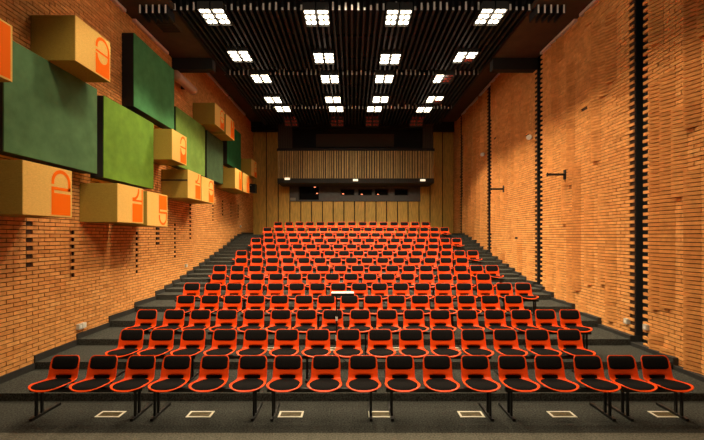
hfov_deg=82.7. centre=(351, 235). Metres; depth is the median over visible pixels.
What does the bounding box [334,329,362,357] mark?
chair
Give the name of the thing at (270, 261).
chair
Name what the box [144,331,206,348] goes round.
beam
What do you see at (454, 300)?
beam
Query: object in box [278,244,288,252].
chair
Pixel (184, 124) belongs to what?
acoustic panel
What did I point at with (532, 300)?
beam
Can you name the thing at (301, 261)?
chair
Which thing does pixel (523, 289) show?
chair
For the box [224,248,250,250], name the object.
step
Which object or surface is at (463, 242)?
step
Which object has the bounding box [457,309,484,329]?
chair
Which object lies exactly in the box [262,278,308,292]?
beam
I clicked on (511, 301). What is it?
chair
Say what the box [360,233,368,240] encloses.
chair
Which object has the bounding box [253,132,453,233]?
wall
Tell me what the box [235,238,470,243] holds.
floor
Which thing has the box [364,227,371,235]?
chair
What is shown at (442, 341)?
chair
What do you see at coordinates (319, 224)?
chair
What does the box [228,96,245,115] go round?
trim
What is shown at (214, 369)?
chair
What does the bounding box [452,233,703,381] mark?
baseboard
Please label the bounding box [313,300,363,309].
beam
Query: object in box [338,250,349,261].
chair
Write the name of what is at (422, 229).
chair
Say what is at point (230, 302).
chair
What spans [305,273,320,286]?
chair
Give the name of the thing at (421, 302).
chair
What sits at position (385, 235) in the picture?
chair
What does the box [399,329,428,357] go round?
chair
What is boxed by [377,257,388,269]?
chair
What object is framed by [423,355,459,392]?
chair
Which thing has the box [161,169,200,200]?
box
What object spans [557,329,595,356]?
chair
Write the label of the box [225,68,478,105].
ceiling
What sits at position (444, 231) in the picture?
chair
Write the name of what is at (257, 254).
chair
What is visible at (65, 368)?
chair
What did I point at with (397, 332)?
beam
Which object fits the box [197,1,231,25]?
ceiling lamp
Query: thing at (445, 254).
chair
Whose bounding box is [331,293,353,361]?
music stand
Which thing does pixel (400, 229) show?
chair
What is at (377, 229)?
chair
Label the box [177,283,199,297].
chair
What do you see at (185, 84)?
spotlight
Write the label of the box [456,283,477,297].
chair
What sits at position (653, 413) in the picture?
grille
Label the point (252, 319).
chair
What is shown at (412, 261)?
chair
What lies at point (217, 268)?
chair
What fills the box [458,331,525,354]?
beam
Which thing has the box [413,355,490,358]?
beam
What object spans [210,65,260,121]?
ceiling
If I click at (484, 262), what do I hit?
step
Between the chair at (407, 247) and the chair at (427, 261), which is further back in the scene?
the chair at (407, 247)
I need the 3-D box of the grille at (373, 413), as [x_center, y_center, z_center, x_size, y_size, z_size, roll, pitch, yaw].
[0.402,2.497,5.600,0.284,0.006,0.134,0,0,0]
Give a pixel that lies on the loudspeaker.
(252, 187)
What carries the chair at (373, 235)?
on the beam
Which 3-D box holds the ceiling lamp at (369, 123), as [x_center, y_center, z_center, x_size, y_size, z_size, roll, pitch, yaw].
[0.989,-5.598,19.328,0.630,0.510,0.785,0,0,0]
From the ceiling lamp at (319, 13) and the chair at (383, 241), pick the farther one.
the chair at (383, 241)
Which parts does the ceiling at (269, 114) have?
carrier rail, carrier rail, carrier rail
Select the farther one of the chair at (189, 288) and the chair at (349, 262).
the chair at (349, 262)
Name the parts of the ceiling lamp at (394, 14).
lamp panel, lamp panel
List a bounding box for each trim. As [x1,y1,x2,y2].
[111,0,125,11]
[132,19,168,53]
[206,73,228,95]
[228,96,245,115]
[461,96,477,115]
[479,73,499,95]
[540,19,576,53]
[579,0,598,16]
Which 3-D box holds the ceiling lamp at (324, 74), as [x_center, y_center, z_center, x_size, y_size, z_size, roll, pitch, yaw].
[-0.776,-5.605,14.115,0.630,0.190,0.780,0,0,0]
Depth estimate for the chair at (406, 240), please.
16.65 m
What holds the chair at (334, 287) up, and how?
on the beam at (313, 300)
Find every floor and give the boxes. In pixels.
[0,369,703,400]
[0,401,703,439]
[36,345,671,368]
[78,327,629,344]
[110,312,596,326]
[136,300,570,311]
[156,290,549,299]
[173,280,532,289]
[188,272,518,279]
[200,264,505,271]
[210,257,495,263]
[219,250,485,256]
[227,244,477,249]
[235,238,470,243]
[242,234,463,237]
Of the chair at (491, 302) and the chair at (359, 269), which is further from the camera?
the chair at (359, 269)
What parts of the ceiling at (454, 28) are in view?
carrier rail, carrier rail, carrier rail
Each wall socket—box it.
[76,322,86,329]
[623,318,629,323]
[643,324,649,330]
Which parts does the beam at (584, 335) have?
leg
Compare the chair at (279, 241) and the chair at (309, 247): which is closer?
the chair at (309, 247)
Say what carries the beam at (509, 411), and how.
on the floor at (70, 416)
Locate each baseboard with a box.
[0,232,253,383]
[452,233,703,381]
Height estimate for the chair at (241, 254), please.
0.389 m
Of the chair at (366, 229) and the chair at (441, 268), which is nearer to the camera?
the chair at (441, 268)
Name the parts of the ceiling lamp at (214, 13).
lamp panel, lamp panel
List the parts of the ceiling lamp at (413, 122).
lamp panel, lamp panel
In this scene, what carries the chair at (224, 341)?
on the beam at (230, 356)
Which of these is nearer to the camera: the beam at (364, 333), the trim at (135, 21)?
the beam at (364, 333)
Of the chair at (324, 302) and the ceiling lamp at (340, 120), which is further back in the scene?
the ceiling lamp at (340, 120)
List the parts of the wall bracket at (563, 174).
arm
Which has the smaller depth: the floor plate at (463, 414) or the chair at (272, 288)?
the floor plate at (463, 414)
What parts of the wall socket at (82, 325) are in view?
plate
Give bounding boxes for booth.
[290,187,419,200]
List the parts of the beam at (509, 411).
leg, leg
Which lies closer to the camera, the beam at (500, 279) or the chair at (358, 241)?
the beam at (500, 279)
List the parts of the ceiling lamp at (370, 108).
lamp panel, lamp panel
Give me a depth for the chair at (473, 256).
14.44 m
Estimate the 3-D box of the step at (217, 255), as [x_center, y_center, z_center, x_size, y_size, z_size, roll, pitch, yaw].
[-5.090,0.837,16.790,1.260,0.134,0.560,0,0,0]
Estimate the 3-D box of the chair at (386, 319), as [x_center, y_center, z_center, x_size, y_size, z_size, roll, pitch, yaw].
[0.689,1.644,7.655,0.472,0.389,0.520,0,0,0]
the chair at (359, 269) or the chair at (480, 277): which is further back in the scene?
the chair at (359, 269)
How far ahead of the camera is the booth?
22.88 m
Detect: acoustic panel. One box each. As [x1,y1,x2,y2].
[0,40,96,173]
[90,95,153,188]
[122,33,173,129]
[168,106,204,176]
[205,130,222,183]
[223,128,240,170]
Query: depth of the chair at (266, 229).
18.84 m
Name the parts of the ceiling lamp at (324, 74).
lamp panel, lamp panel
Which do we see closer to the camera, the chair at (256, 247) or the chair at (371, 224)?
the chair at (256, 247)
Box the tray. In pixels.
[331,293,353,295]
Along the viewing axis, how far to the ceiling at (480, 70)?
13.21 m
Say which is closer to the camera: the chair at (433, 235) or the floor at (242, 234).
the chair at (433, 235)
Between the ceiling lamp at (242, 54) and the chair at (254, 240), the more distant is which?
the chair at (254, 240)
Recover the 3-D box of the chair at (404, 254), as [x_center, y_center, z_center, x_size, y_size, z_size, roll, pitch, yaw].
[1.825,0.717,14.255,0.472,0.389,0.520,0,0,0]
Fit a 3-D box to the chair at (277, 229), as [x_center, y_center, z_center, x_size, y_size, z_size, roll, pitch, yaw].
[-3.448,-0.214,18.655,0.472,0.389,0.520,0,0,0]
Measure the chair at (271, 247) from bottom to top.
0.389 m
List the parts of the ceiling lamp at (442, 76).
lamp panel, lamp panel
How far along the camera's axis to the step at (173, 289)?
12.11 m
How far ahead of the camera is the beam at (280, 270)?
13.21 m
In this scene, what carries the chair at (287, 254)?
on the beam at (279, 261)
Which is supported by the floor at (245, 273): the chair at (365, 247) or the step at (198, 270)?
the step at (198, 270)
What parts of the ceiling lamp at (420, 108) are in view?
lamp panel, lamp panel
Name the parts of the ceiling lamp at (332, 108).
lamp panel, lamp panel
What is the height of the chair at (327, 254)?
0.389 m
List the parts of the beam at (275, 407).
leg, leg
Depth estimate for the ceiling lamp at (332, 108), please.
17.28 m
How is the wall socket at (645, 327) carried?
attached to the wall at (616, 102)
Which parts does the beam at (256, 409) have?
leg, leg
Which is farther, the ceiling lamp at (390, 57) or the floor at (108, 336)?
the ceiling lamp at (390, 57)
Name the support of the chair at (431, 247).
on the beam
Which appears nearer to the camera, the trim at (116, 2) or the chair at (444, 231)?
the trim at (116, 2)
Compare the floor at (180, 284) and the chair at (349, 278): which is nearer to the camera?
the chair at (349, 278)
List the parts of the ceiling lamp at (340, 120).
lamp panel, lamp panel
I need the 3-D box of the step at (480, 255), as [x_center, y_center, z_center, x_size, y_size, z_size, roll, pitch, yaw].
[5.245,0.837,16.790,1.250,0.134,0.560,0,0,0]
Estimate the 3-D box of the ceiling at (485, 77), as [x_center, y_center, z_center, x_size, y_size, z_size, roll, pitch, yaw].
[5.150,-6.480,17.950,1.400,0.120,10.100,0,0,0]
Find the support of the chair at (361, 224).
on the beam
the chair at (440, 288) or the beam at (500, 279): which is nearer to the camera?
the chair at (440, 288)
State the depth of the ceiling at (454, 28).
11.23 m
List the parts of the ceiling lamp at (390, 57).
lamp panel, lamp panel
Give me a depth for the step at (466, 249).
17.61 m
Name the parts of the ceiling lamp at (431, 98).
lamp panel, lamp panel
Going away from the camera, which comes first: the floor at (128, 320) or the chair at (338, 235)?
the floor at (128, 320)
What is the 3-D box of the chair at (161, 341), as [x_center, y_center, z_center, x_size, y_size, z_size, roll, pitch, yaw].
[-3.208,1.774,6.555,0.472,0.389,0.520,0,0,0]
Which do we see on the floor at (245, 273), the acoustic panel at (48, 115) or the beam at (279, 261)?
the beam at (279, 261)
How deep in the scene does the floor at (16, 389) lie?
6.06 m
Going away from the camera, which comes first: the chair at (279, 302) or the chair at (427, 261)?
the chair at (279, 302)
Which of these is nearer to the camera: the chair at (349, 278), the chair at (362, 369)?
the chair at (362, 369)
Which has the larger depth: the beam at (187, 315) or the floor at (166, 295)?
the floor at (166, 295)
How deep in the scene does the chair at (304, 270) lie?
12.24 m
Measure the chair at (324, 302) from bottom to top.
0.389 m
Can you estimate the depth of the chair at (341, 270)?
12.24 m
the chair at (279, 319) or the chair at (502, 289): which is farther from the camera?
the chair at (502, 289)
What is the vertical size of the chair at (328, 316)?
0.389 m
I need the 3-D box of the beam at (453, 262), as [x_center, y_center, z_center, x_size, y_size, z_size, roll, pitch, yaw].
[2.942,1.119,14.457,1.501,0.415,0.545,0,0,0]
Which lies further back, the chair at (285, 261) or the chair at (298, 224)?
the chair at (298, 224)
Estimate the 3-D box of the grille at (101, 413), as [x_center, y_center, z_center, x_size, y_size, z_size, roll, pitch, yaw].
[-3.381,2.497,5.600,0.284,0.006,0.134,0,0,0]
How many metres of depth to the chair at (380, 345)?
6.74 m
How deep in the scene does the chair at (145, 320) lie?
7.84 m
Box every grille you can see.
[98,412,122,415]
[189,412,211,415]
[249,185,253,191]
[280,412,301,415]
[372,412,389,415]
[460,412,481,415]
[550,412,573,415]
[652,412,675,415]
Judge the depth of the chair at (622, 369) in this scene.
5.63 m
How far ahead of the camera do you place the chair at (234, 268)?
12.25 m
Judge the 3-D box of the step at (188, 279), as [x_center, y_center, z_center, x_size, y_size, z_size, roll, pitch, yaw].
[-5.090,1.482,13.490,1.260,0.118,0.560,0,0,0]
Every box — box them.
[0,19,11,81]
[0,160,71,217]
[31,15,109,81]
[80,183,142,223]
[114,191,166,226]
[154,129,186,164]
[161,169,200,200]
[181,176,213,203]
[193,103,223,131]
[210,114,233,140]
[216,168,241,190]
[226,172,248,193]
[241,159,256,178]
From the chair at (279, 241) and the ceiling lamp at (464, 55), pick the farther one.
the chair at (279, 241)
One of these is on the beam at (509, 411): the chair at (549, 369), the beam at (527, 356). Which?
the chair at (549, 369)
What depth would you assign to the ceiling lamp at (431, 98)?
16.07 m
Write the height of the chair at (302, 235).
0.389 m
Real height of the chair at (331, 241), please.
0.389 m
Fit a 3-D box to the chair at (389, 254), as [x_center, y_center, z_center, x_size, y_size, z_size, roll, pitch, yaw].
[1.288,0.717,14.255,0.472,0.389,0.520,0,0,0]
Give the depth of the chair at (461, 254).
14.45 m
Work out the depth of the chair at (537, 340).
6.74 m
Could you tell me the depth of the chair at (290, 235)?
17.74 m
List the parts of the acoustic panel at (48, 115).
frame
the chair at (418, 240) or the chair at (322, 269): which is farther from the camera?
the chair at (418, 240)
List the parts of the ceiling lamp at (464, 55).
lamp panel, lamp panel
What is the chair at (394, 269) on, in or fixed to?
on the beam
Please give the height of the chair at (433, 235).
0.389 m
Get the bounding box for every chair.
[28,355,79,392]
[69,355,117,392]
[105,329,143,357]
[109,355,155,392]
[125,309,156,331]
[137,329,173,356]
[148,355,190,392]
[154,309,184,331]
[170,329,204,356]
[174,295,194,314]
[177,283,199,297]
[181,309,210,330]
[188,355,228,392]
[198,283,220,297]
[198,295,218,313]
[203,329,236,355]
[209,265,226,276]
[209,309,236,331]
[210,273,225,286]
[221,283,241,298]
[223,295,241,311]
[225,273,243,285]
[227,265,243,276]
[229,355,266,392]
[233,250,246,259]
[235,257,246,268]
[236,329,267,355]
[237,309,263,331]
[241,295,264,312]
[242,283,261,298]
[245,265,261,277]
[246,273,263,285]
[248,250,261,259]
[249,238,260,245]
[250,244,261,252]
[250,257,262,266]
[261,227,271,233]
[262,233,272,239]
[262,238,273,245]
[263,250,276,259]
[264,244,275,252]
[264,257,278,267]
[264,265,277,278]
[265,273,282,285]
[265,283,282,298]
[265,309,290,332]
[266,295,287,313]
[266,355,301,392]
[269,329,298,356]
[272,222,281,227]
[273,227,282,233]
[274,233,284,239]
[276,238,285,246]
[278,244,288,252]
[279,250,290,260]
[280,257,293,267]
[282,265,294,278]
[283,222,292,227]
[284,273,301,286]
[285,227,293,235]
[286,233,296,239]
[287,283,304,299]
[289,238,298,246]
[291,295,312,312]
[292,244,302,253]
[292,309,316,332]
[294,250,305,261]
[295,222,303,227]
[296,227,304,235]
[296,257,309,267]
[299,233,308,240]
[299,265,312,278]
[301,238,310,246]
[302,329,330,357]
[305,222,313,229]
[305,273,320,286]
[306,244,315,253]
[307,355,341,392]
[308,227,316,235]
[309,250,320,261]
[309,283,325,299]
[311,233,320,240]
[313,257,325,267]
[314,238,323,246]
[316,222,323,229]
[316,265,329,278]
[316,295,335,314]
[319,227,327,235]
[319,309,343,332]
[320,244,329,253]
[324,233,332,240]
[324,250,334,261]
[325,273,339,287]
[327,222,334,229]
[327,238,336,246]
[329,257,341,269]
[330,227,338,235]
[330,283,346,299]
[333,244,343,253]
[333,265,346,278]
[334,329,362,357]
[336,233,344,240]
[337,222,344,229]
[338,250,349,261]
[339,238,348,246]
[340,295,358,314]
[341,227,349,235]
[344,273,357,287]
[345,257,357,269]
[346,244,356,253]
[346,355,380,392]
[348,222,355,229]
[348,233,356,240]
[348,309,372,332]
[351,265,363,278]
[351,283,367,299]
[352,227,360,235]
[352,238,361,246]
[353,250,363,261]
[358,222,366,229]
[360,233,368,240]
[360,244,370,253]
[361,257,372,269]
[363,273,377,287]
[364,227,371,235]
[364,295,382,314]
[365,238,374,246]
[367,250,378,261]
[367,329,395,357]
[368,265,381,278]
[369,222,376,229]
[371,233,380,240]
[371,283,387,299]
[373,244,383,253]
[375,227,382,235]
[376,309,400,331]
[377,238,387,246]
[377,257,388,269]
[379,222,387,229]
[381,273,395,287]
[382,250,392,261]
[383,233,391,240]
[385,355,419,392]
[386,227,394,235]
[386,265,399,278]
[387,244,397,253]
[387,295,405,314]
[390,222,397,229]
[390,238,400,245]
[393,257,404,269]
[393,283,410,298]
[395,233,403,240]
[397,227,407,233]
[397,250,408,261]
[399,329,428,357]
[400,222,408,229]
[400,273,414,287]
[401,244,411,253]
[402,265,417,276]
[403,238,413,245]
[403,309,428,331]
[407,233,416,240]
[409,227,418,233]
[409,257,420,269]
[411,222,419,229]
[411,250,423,259]
[411,295,430,314]
[414,244,425,252]
[414,283,433,298]
[416,238,426,245]
[419,233,428,240]
[419,265,435,276]
[419,273,434,287]
[420,227,429,233]
[422,222,430,229]
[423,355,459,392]
[424,257,436,269]
[426,250,439,260]
[428,238,439,245]
[428,244,439,252]
[430,227,440,233]
[430,233,439,239]
[430,309,455,330]
[430,329,460,357]
[435,283,455,298]
[435,295,456,314]
[437,265,453,276]
[438,273,455,286]
[440,227,450,235]
[440,238,449,245]
[440,257,453,268]
[441,250,454,259]
[442,244,453,252]
[452,238,463,246]
[454,250,465,258]
[454,265,467,277]
[456,257,469,268]
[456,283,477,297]
[457,273,475,286]
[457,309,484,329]
[458,295,481,313]
[461,329,493,356]
[461,355,500,392]
[467,250,481,261]
[470,265,483,278]
[476,273,495,286]
[477,283,498,297]
[481,295,505,312]
[484,309,513,331]
[485,265,503,278]
[493,329,527,355]
[496,283,512,299]
[498,355,539,392]
[505,295,524,311]
[511,309,540,331]
[515,283,538,299]
[525,329,561,355]
[534,355,578,392]
[535,309,566,332]
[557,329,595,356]
[559,309,592,332]
[573,355,621,392]
[607,355,657,392]
[641,355,693,392]
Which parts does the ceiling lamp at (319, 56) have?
lamp panel, lamp panel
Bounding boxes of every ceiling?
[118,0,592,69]
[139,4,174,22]
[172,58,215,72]
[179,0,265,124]
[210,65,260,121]
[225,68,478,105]
[251,103,451,124]
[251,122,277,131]
[272,113,431,128]
[432,122,454,131]
[439,0,526,124]
[443,63,497,121]
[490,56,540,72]
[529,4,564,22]
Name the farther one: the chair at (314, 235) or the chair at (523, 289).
the chair at (314, 235)
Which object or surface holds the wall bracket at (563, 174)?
attached to the wall at (616, 102)
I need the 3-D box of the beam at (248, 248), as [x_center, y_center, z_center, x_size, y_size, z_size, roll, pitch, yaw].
[-3.600,0.676,16.657,1.500,0.415,0.545,0,0,0]
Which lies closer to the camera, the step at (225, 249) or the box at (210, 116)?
the box at (210, 116)
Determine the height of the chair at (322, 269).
0.389 m
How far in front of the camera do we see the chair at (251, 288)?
10.04 m
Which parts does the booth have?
pane, pane, pane, pane, pane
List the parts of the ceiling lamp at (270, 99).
lamp panel, lamp panel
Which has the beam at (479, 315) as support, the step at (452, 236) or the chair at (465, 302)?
the chair at (465, 302)
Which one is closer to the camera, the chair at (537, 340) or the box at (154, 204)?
the chair at (537, 340)
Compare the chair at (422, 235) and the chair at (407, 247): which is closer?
the chair at (407, 247)
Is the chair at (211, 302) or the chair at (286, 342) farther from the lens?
the chair at (211, 302)
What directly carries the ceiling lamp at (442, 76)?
hanging from the ceiling at (422, 85)
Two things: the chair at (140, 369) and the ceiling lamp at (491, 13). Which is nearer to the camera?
the chair at (140, 369)
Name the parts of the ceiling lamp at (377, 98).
lamp panel, lamp panel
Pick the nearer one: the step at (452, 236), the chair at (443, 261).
the chair at (443, 261)
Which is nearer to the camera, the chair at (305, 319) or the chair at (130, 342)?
the chair at (130, 342)
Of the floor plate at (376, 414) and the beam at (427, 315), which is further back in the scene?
the beam at (427, 315)
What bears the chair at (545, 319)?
on the beam at (584, 335)
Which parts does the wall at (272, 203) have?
oak panel, oak panel, oak panel, oak panel, oak panel, oak panel, oak panel, oak panel, oak panel, oak panel, oak panel, oak panel, oak panel, oak panel, oak panel, oak panel, oak panel, oak panel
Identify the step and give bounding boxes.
[165,287,204,291]
[181,277,210,281]
[194,269,230,272]
[205,261,234,264]
[215,254,235,256]
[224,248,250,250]
[231,241,250,243]
[238,236,263,237]
[442,236,467,237]
[451,241,474,243]
[454,248,481,250]
[465,254,490,256]
[469,261,500,264]
[483,269,511,272]
[491,277,525,281]
[512,287,540,291]
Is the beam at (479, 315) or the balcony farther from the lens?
the balcony
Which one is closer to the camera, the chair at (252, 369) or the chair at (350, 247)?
the chair at (252, 369)
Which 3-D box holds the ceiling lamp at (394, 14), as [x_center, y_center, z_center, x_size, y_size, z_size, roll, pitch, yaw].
[1.166,-5.605,10.142,0.630,0.190,0.780,0,0,0]
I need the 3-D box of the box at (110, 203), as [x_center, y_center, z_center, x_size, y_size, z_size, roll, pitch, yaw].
[-5.289,-0.695,8.845,0.822,0.810,1.030,0,0,0]
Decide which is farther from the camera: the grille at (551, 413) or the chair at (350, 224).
the chair at (350, 224)
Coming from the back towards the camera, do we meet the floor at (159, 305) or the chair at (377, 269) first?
the chair at (377, 269)
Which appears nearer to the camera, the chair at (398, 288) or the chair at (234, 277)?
the chair at (398, 288)
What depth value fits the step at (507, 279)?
13.21 m
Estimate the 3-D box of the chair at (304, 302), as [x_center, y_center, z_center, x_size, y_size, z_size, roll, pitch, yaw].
[-1.075,1.521,8.755,0.472,0.389,0.520,0,0,0]
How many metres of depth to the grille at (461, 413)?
5.60 m
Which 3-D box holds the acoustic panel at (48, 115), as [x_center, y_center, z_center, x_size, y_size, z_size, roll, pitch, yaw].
[-5.532,-2.205,7.310,0.312,1.790,2.260,0,0,0]
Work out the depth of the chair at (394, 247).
15.54 m
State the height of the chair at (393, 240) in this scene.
0.389 m
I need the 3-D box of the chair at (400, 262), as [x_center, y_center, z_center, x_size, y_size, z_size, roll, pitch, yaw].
[1.557,0.912,13.155,0.472,0.389,0.520,0,0,0]
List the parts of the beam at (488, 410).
leg, leg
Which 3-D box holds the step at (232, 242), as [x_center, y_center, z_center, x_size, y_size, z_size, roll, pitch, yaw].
[-5.090,0.331,18.990,1.260,0.168,0.560,0,0,0]
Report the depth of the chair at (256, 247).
15.54 m
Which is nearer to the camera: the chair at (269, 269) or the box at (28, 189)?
the box at (28, 189)
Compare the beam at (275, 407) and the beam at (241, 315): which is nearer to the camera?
the beam at (275, 407)
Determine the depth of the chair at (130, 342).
6.74 m
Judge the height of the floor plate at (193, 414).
0.008 m
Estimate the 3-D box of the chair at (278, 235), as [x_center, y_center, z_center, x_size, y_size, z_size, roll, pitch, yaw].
[-3.172,0.046,17.555,0.472,0.389,0.520,0,0,0]
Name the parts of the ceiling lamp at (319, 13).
lamp panel, lamp panel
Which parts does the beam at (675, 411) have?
leg, leg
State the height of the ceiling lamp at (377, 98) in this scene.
0.190 m
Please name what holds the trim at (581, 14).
attached to the wall at (616, 102)
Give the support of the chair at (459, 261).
on the beam
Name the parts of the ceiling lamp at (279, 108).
lamp panel, lamp panel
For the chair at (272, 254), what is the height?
0.389 m
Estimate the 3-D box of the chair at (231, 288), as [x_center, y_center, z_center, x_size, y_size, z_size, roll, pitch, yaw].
[-2.956,1.376,9.855,0.472,0.389,0.520,0,0,0]
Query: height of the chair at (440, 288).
0.389 m
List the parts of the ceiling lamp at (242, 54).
lamp panel, lamp panel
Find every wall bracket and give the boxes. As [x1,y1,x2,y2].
[490,185,503,192]
[546,169,567,179]
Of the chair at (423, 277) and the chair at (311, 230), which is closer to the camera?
the chair at (423, 277)
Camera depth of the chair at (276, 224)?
19.94 m
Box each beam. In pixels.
[29,387,152,421]
[116,355,198,382]
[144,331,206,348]
[148,387,262,421]
[175,299,238,313]
[177,314,237,329]
[206,278,249,282]
[208,331,274,346]
[228,355,274,358]
[240,314,295,316]
[242,299,294,313]
[246,247,278,257]
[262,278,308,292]
[264,288,316,303]
[267,387,376,421]
[278,261,315,272]
[278,269,322,281]
[295,331,368,354]
[302,355,385,382]
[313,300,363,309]
[317,314,376,328]
[382,299,432,303]
[383,288,434,303]
[386,387,495,421]
[392,331,453,334]
[397,314,456,333]
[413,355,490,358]
[416,261,455,272]
[453,299,480,301]
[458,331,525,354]
[473,278,504,291]
[477,314,510,316]
[494,354,573,375]
[498,387,615,421]
[502,299,538,315]
[549,332,590,349]
[607,388,688,421]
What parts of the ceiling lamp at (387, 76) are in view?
lamp panel, lamp panel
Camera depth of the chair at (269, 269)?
12.24 m
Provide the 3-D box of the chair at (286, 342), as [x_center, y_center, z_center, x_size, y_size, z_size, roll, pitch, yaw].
[-1.099,1.774,6.555,0.472,0.389,0.520,0,0,0]
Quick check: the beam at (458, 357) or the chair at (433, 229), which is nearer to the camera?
the beam at (458, 357)
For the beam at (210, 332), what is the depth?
7.66 m
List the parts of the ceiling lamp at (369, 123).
lamp panel, lamp panel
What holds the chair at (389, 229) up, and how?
on the beam
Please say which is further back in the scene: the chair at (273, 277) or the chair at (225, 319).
the chair at (273, 277)
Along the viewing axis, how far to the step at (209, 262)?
15.41 m
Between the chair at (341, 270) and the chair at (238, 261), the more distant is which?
the chair at (238, 261)
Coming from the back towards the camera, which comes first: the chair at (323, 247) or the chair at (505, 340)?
the chair at (323, 247)
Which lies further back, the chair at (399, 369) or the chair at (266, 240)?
the chair at (266, 240)
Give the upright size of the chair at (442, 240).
0.389 m
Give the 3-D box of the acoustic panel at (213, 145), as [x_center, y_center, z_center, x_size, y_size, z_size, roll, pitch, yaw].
[-5.532,-3.040,15.765,0.312,1.780,1.850,0,0,0]
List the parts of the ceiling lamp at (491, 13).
lamp panel, lamp panel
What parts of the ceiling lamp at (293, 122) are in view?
lamp panel, lamp panel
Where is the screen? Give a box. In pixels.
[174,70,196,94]
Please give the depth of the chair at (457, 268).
12.24 m
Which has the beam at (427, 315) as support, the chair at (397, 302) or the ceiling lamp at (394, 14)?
the chair at (397, 302)
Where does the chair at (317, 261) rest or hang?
on the beam at (280, 270)
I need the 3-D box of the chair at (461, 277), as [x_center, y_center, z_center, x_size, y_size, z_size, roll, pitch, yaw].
[3.125,1.236,10.955,0.472,0.389,0.520,0,0,0]
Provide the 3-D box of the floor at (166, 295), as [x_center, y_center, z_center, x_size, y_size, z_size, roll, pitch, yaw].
[0.075,1.897,12.120,11.590,0.395,1.120,0,0,0]
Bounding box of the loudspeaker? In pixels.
[249,184,256,192]
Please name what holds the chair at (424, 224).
on the beam
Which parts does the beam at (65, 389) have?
leg, leg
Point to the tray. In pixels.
(332, 294)
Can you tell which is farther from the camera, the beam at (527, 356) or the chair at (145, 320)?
the chair at (145, 320)
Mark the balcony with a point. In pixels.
(308, 157)
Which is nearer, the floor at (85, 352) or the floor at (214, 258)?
the floor at (85, 352)
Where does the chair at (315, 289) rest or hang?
on the beam at (313, 300)
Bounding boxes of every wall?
[0,0,252,375]
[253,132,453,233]
[453,0,703,374]
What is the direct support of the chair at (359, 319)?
on the beam at (364, 333)
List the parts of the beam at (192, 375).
leg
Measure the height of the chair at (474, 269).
0.389 m
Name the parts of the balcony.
recess panel, rail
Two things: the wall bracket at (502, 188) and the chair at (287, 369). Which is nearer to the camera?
the chair at (287, 369)
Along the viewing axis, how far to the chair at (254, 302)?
8.94 m
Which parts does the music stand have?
post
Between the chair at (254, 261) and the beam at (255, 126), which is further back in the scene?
the beam at (255, 126)
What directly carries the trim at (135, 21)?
attached to the wall at (57, 275)
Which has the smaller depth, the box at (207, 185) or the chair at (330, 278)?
the chair at (330, 278)
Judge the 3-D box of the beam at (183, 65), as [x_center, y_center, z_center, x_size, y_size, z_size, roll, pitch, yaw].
[-5.100,-5.900,12.760,1.400,1.280,0.280,0,0,0]
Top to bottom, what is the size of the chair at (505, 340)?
0.389 m
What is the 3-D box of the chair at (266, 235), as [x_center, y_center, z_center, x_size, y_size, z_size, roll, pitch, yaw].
[-3.709,0.046,17.555,0.472,0.389,0.520,0,0,0]
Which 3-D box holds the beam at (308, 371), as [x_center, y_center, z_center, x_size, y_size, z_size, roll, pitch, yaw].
[-0.077,2.175,6.758,1.490,0.415,0.545,0,0,0]
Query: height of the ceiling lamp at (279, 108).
0.190 m
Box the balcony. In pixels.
[277,124,434,186]
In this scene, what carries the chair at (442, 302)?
on the beam at (427, 315)
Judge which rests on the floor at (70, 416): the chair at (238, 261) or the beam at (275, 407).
the beam at (275, 407)
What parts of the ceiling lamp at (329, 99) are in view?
lamp panel, lamp panel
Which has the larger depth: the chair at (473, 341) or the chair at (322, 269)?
the chair at (322, 269)
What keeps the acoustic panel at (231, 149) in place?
attached to the wall at (57, 275)
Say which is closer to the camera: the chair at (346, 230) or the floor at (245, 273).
the floor at (245, 273)
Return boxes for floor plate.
[94,411,125,417]
[185,411,214,417]
[278,411,303,417]
[368,411,389,417]
[457,411,484,417]
[546,411,577,417]
[647,411,678,417]
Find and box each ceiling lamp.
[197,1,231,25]
[226,45,253,61]
[250,69,272,83]
[263,92,282,103]
[274,102,291,111]
[283,114,297,126]
[303,2,329,26]
[313,47,334,63]
[320,70,338,83]
[325,92,340,103]
[328,102,343,111]
[330,113,343,126]
[366,113,379,126]
[367,102,381,111]
[372,92,388,102]
[375,70,393,83]
[379,48,401,64]
[384,2,412,26]
[409,114,423,126]
[415,103,432,112]
[425,92,444,102]
[432,69,454,83]
[452,46,478,62]
[473,1,508,25]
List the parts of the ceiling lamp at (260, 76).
lamp panel, lamp panel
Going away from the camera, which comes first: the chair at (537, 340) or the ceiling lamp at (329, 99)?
the chair at (537, 340)
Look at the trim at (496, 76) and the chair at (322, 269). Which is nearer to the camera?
the chair at (322, 269)
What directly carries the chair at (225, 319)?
on the beam at (210, 332)
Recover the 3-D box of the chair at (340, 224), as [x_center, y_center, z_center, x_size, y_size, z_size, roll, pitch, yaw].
[-0.534,-0.509,19.755,0.472,0.389,0.520,0,0,0]
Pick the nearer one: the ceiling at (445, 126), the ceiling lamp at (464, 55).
the ceiling lamp at (464, 55)
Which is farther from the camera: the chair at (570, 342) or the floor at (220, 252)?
the floor at (220, 252)
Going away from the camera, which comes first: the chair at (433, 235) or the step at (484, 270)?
the step at (484, 270)
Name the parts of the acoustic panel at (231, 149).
frame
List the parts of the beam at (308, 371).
leg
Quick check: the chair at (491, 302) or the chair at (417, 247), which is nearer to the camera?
the chair at (491, 302)
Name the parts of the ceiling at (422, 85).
carrier rail, carrier rail, carrier rail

